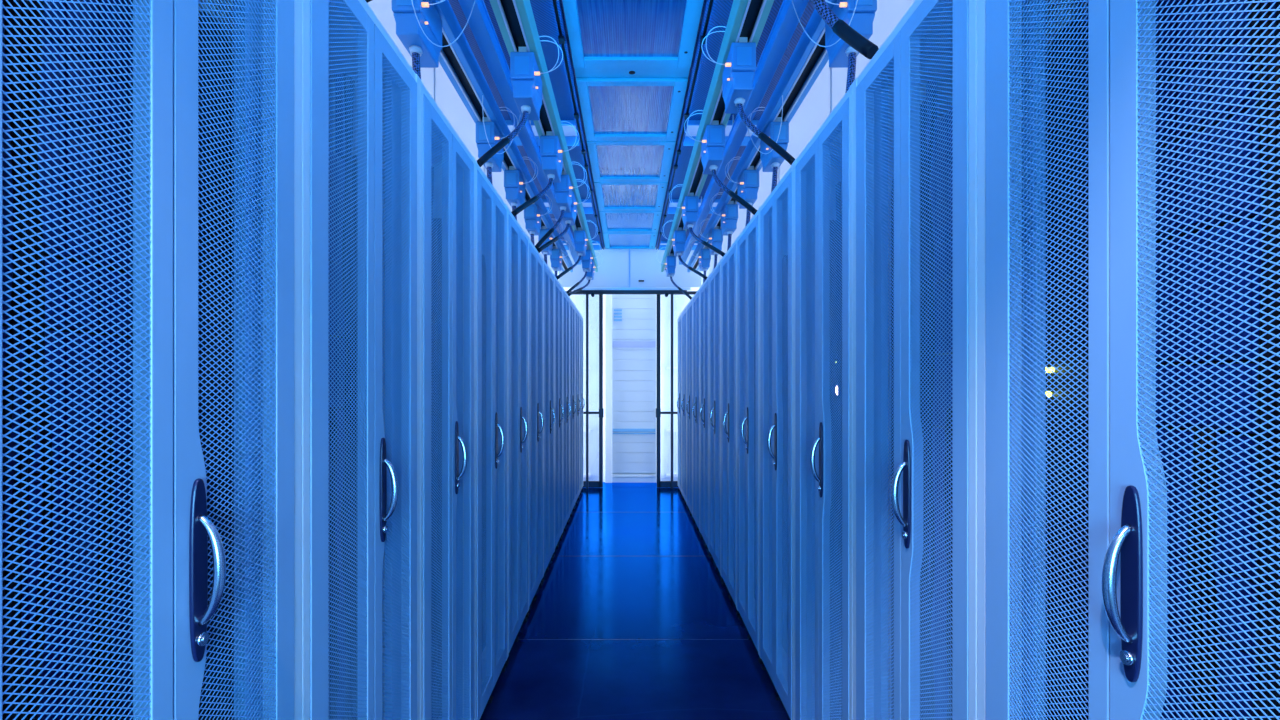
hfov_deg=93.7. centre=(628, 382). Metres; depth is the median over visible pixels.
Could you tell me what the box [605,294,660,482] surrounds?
door
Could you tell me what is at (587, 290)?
door frame
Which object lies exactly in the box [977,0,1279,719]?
rack
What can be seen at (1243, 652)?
server
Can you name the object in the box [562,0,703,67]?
ceiling panel
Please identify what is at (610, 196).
ceiling panel
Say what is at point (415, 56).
conduit
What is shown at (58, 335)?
server
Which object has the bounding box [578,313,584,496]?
rack
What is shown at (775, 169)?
conduit
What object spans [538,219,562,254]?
box
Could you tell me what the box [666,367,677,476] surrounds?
wall rail
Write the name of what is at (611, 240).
ceiling panel
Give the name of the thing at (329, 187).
server
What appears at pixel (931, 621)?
server
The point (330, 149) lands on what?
server
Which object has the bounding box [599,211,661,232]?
ceiling panel
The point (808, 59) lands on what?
busway
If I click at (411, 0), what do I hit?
hanging wire
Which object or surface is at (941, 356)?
server
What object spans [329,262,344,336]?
server
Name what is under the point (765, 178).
sheet
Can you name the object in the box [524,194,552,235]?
box
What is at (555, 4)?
rail
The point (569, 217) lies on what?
box
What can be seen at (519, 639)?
trim
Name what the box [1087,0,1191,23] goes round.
server
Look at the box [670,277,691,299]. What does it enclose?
conduit
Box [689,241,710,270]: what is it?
box
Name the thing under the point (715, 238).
box
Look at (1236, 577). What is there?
server
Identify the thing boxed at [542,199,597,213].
panel
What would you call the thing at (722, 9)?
sheet
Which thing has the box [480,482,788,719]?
floor
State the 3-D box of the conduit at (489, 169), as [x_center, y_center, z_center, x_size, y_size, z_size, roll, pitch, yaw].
[-0.751,-1.015,3.301,0.032,0.340,0.074,0,0,27]
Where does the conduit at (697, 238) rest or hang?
on the rack at (729, 260)
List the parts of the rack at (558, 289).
door, panel, door, panel, handle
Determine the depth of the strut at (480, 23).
3.01 m
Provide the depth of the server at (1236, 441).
0.77 m
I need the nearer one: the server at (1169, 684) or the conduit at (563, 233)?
the server at (1169, 684)
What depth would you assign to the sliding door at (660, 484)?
7.76 m
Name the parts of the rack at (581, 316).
panel, door, panel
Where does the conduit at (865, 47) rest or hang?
on the rack at (926, 68)
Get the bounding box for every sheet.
[367,0,433,99]
[434,63,483,171]
[448,0,581,119]
[484,167,511,211]
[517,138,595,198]
[517,210,530,240]
[534,236,543,258]
[547,255,554,274]
[549,208,603,240]
[559,247,629,286]
[657,208,711,240]
[665,138,745,198]
[681,0,814,119]
[703,255,713,276]
[717,236,727,263]
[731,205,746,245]
[750,167,779,219]
[780,60,831,179]
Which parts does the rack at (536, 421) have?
door, panel, cabinet frame, handle plate, door, panel, handle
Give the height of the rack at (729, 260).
2.200 m
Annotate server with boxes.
[2,0,132,86]
[2,10,132,150]
[2,91,132,274]
[2,247,132,337]
[2,326,132,477]
[4,459,132,625]
[21,583,132,701]
[26,646,132,719]
[120,710,132,719]
[329,149,344,193]
[329,187,343,264]
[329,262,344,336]
[329,336,345,407]
[329,445,344,499]
[927,108,952,177]
[928,550,947,593]
[930,166,952,247]
[931,621,946,669]
[932,355,952,426]
[934,242,952,284]
[934,279,952,354]
[935,697,946,719]
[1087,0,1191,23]
[1156,0,1275,87]
[1156,22,1274,149]
[1156,108,1261,242]
[1156,216,1261,365]
[1156,363,1257,433]
[1156,426,1255,579]
[1160,680,1236,719]
[1167,553,1255,653]
[1167,616,1254,719]
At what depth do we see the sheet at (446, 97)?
3.09 m
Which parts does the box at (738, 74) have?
plug blade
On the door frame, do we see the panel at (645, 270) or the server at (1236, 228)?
the panel at (645, 270)
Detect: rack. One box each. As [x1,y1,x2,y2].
[0,0,301,719]
[302,0,419,719]
[420,79,474,719]
[475,160,507,719]
[504,208,528,665]
[525,239,543,617]
[541,259,554,582]
[552,275,563,556]
[561,289,570,536]
[568,297,576,520]
[574,306,580,508]
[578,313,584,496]
[677,312,682,496]
[681,305,688,507]
[686,297,693,519]
[692,288,701,536]
[700,276,711,555]
[709,260,723,581]
[721,238,739,615]
[737,209,763,663]
[759,162,793,719]
[794,83,852,719]
[853,0,976,719]
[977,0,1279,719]
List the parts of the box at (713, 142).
plug blade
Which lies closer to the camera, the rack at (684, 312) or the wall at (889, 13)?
the wall at (889, 13)
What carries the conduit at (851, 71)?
hanging from the box at (863, 18)
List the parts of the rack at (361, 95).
mounting rail, door, panel, handle plate, handle, post, door, panel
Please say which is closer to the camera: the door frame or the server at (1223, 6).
the server at (1223, 6)
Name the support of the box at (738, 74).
attached to the busway at (747, 18)
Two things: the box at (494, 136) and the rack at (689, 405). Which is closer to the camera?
the box at (494, 136)
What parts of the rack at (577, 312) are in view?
door, panel, cabinet frame, door, panel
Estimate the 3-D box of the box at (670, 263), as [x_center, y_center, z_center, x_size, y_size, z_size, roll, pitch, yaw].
[0.411,-1.342,6.673,0.217,0.329,0.254,0,0,0]
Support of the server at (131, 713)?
in the rack at (217, 87)
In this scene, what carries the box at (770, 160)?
attached to the busway at (808, 59)
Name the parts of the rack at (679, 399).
panel, door, panel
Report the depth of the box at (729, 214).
4.66 m
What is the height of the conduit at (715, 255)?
0.340 m
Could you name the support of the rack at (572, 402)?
on the floor
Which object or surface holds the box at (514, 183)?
attached to the busway at (458, 61)
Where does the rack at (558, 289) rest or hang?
on the floor
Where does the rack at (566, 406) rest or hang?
on the floor
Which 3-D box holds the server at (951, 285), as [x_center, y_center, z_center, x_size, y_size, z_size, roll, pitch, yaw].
[1.119,-0.160,1.383,0.715,0.176,0.444,0,0,0]
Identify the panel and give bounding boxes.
[505,118,585,145]
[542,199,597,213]
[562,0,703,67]
[562,241,603,249]
[576,78,687,140]
[587,141,675,181]
[594,182,667,210]
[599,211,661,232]
[603,233,657,248]
[630,247,700,286]
[656,241,698,249]
[663,199,719,213]
[677,119,758,145]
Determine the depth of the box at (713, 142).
3.23 m
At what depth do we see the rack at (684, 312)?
6.74 m
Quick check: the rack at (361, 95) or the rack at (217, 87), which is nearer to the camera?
the rack at (217, 87)
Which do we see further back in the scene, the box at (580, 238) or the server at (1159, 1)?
the box at (580, 238)
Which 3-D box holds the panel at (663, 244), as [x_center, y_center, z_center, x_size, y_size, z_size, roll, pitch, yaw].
[0.642,-1.728,7.480,0.595,0.090,0.240,0,0,0]
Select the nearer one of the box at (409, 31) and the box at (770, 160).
the box at (409, 31)
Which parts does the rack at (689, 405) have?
door, panel, door, panel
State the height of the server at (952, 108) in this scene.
0.132 m
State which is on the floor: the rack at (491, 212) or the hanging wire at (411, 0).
the rack at (491, 212)
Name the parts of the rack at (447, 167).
door, panel, handle plate, post, handle, door, panel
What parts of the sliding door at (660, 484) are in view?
push rail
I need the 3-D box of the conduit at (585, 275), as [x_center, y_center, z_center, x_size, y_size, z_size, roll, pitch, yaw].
[-0.516,-1.016,6.038,0.027,0.341,0.662,0,0,13]
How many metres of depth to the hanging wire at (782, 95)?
2.99 m
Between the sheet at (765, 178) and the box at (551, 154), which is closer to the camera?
the box at (551, 154)
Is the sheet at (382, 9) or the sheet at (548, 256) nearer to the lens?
the sheet at (382, 9)
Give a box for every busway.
[432,0,572,272]
[489,0,597,272]
[661,0,773,272]
[687,0,835,271]
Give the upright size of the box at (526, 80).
0.329 m
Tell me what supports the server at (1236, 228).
in the rack at (1072, 492)
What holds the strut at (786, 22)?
hanging from the panel at (693, 125)
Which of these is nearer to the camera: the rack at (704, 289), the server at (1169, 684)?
the server at (1169, 684)
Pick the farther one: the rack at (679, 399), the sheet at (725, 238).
the rack at (679, 399)
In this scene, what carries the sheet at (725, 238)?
on the rack at (696, 298)
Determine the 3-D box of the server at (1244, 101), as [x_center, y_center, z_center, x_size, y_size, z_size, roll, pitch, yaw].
[1.119,-0.386,0.783,0.715,0.088,0.444,0,0,0]
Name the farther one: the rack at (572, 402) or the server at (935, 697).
the rack at (572, 402)
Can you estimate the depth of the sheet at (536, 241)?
5.84 m
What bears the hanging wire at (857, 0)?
hanging from the busway at (808, 59)
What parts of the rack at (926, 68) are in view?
door, panel, post, handle, handle plate, mounting rail, panel, door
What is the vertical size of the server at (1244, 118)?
0.132 m
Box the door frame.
[572,287,690,488]
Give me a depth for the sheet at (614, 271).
7.71 m
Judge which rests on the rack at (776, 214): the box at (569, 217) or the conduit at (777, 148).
the conduit at (777, 148)
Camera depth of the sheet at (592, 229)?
6.73 m
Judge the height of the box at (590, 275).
0.329 m
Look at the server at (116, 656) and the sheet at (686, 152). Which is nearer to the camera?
the server at (116, 656)
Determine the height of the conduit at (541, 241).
0.338 m
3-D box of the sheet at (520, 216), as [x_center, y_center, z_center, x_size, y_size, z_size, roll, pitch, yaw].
[-0.900,-1.293,5.151,0.024,0.900,0.959,0,0,0]
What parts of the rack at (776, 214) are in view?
door, panel, post, handle, handle plate, panel, door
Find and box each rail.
[550,0,603,249]
[583,367,590,476]
[656,0,715,249]
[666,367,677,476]
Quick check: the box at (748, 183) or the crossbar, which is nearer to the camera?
the crossbar
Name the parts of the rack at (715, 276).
door, handle, panel, handle plate, door, panel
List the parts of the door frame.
pale rail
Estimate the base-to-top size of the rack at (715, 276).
2.200 m
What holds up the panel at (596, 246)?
attached to the rail at (555, 4)
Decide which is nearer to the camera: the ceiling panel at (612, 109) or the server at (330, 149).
the server at (330, 149)
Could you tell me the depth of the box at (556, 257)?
6.21 m
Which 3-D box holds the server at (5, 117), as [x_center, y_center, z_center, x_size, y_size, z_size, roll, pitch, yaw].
[-1.067,-0.248,0.760,0.715,0.176,0.444,0,0,0]
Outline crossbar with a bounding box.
[574,68,689,77]
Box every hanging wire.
[411,0,474,46]
[482,95,520,153]
[746,95,782,153]
[792,0,857,46]
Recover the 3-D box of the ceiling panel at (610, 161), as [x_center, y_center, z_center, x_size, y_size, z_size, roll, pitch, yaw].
[0.020,-1.748,4.728,0.640,0.050,0.855,0,0,0]
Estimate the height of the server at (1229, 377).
0.088 m
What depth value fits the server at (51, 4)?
0.80 m
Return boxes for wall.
[563,287,699,481]
[832,0,914,110]
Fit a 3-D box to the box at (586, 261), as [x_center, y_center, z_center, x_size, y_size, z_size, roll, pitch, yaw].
[-0.388,-1.342,6.373,0.217,0.329,0.254,0,0,0]
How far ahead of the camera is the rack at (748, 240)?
3.16 m
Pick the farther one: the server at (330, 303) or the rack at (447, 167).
the rack at (447, 167)
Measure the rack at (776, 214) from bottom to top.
2.200 m
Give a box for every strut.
[458,0,580,264]
[678,0,808,264]
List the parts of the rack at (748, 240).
door, panel, handle, handle plate, panel, door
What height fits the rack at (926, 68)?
2.200 m
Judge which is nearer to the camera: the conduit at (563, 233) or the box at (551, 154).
the box at (551, 154)
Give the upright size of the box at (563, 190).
0.329 m
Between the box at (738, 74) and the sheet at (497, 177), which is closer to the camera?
the box at (738, 74)
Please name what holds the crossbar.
attached to the rail at (555, 4)
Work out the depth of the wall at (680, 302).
8.22 m
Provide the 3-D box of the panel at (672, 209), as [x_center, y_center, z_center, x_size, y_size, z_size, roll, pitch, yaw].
[0.642,-1.728,5.830,0.595,0.090,0.280,0,0,0]
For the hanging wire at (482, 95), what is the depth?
3.00 m
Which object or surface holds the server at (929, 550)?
in the rack at (926, 68)
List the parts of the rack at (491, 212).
door, panel, handle plate, post, panel, door, handle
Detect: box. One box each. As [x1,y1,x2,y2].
[392,0,444,67]
[476,107,517,171]
[504,157,537,207]
[510,36,562,119]
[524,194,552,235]
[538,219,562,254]
[540,121,578,182]
[550,239,570,270]
[554,162,586,211]
[563,179,589,225]
[574,220,597,255]
[581,241,601,271]
[586,251,603,279]
[656,247,675,276]
[662,220,685,255]
[669,184,698,228]
[684,110,724,173]
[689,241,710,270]
[698,220,722,254]
[702,26,755,113]
[710,193,737,235]
[725,157,758,208]
[747,107,788,171]
[825,0,876,67]
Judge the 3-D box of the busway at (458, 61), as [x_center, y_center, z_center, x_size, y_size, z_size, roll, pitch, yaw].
[-0.762,-1.440,3.725,0.124,0.100,7.650,0,0,0]
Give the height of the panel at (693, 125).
0.090 m
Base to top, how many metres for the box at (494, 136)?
0.329 m
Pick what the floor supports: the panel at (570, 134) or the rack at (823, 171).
the rack at (823, 171)
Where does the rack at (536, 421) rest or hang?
on the floor
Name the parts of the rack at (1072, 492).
cabinet frame, post, door, panel, handle, handle plate, door, panel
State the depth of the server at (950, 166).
1.46 m
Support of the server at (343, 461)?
in the rack at (361, 95)
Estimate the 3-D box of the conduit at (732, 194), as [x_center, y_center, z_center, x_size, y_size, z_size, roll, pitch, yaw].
[0.554,-1.017,3.171,0.027,0.338,0.364,0,0,-29]
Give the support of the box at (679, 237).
attached to the busway at (747, 18)
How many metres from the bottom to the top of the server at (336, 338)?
0.176 m
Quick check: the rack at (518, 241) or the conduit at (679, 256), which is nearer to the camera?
the rack at (518, 241)
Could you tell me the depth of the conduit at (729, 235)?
4.74 m
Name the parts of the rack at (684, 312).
door, panel, cabinet frame, door, panel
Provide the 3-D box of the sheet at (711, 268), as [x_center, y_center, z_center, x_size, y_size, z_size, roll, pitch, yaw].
[0.940,-1.293,7.061,0.024,0.900,0.959,0,0,0]
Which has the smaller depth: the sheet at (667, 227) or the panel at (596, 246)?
the sheet at (667, 227)
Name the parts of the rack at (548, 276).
door, panel, handle plate, door, panel, handle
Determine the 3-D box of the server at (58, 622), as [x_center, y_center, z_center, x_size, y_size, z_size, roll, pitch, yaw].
[-1.067,0.336,0.760,0.715,0.088,0.444,0,0,0]
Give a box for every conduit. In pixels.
[412,52,420,78]
[477,111,528,166]
[487,167,492,184]
[511,178,552,216]
[530,234,534,245]
[535,210,564,248]
[537,223,569,252]
[556,255,580,279]
[566,271,586,293]
[568,280,589,295]
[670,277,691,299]
[678,255,707,279]
[689,227,724,255]
[711,169,756,214]
[714,254,716,267]
[727,234,731,250]
[737,103,794,164]
[746,209,750,225]
[771,167,777,191]
[811,0,878,58]
[845,52,855,93]
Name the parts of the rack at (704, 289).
handle, door, panel, handle plate, door, panel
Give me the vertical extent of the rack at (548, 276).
2.200 m
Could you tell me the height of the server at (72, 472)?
0.176 m
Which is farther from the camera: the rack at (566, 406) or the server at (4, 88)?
the rack at (566, 406)
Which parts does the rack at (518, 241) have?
door, panel, handle plate, door, panel, handle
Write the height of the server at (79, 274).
0.088 m
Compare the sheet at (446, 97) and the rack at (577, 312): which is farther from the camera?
the rack at (577, 312)
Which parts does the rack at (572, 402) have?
door, panel, cabinet frame, door, panel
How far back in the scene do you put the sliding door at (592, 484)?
7.76 m
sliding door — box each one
[571,291,603,487]
[656,291,696,487]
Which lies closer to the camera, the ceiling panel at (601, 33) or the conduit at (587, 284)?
the ceiling panel at (601, 33)
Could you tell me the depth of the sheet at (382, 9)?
2.28 m
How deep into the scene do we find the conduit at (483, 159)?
2.47 m
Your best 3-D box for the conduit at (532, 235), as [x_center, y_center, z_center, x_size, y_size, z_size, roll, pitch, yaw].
[-0.751,-1.015,4.771,0.032,0.340,0.074,0,0,27]
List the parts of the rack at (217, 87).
panel, door, handle plate, handle, door, panel, post, cabinet frame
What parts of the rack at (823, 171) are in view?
door, panel, post, handle, handle plate, panel, door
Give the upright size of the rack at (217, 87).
2.200 m
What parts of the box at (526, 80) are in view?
plug blade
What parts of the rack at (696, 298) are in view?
door, panel, cabinet frame, door, panel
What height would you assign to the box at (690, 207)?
0.329 m
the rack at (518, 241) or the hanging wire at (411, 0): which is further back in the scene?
the rack at (518, 241)
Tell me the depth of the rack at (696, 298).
5.54 m
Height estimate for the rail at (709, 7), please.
0.048 m
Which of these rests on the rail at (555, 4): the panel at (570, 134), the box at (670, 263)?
the panel at (570, 134)
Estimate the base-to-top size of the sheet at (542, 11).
0.030 m
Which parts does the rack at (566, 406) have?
door, panel, door, panel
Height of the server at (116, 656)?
0.088 m
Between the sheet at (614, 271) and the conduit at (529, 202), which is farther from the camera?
the sheet at (614, 271)
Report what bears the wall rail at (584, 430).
attached to the wall at (680, 302)
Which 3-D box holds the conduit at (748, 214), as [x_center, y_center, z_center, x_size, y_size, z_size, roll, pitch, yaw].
[0.791,-1.015,4.021,0.032,0.340,0.074,0,0,-27]
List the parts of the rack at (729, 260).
door, panel, handle, handle plate, panel, door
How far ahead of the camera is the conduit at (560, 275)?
5.20 m
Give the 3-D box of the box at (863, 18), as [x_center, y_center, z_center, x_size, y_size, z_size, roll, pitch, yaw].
[0.744,-1.342,2.173,0.217,0.329,0.254,0,0,0]
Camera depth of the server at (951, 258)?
1.45 m
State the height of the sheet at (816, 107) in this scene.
0.900 m
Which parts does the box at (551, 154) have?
plug blade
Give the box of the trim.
[519,639,747,639]
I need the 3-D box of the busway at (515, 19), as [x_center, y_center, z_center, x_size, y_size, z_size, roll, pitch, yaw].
[-0.446,-1.440,3.725,0.124,0.100,7.650,0,0,0]
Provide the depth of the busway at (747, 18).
2.92 m

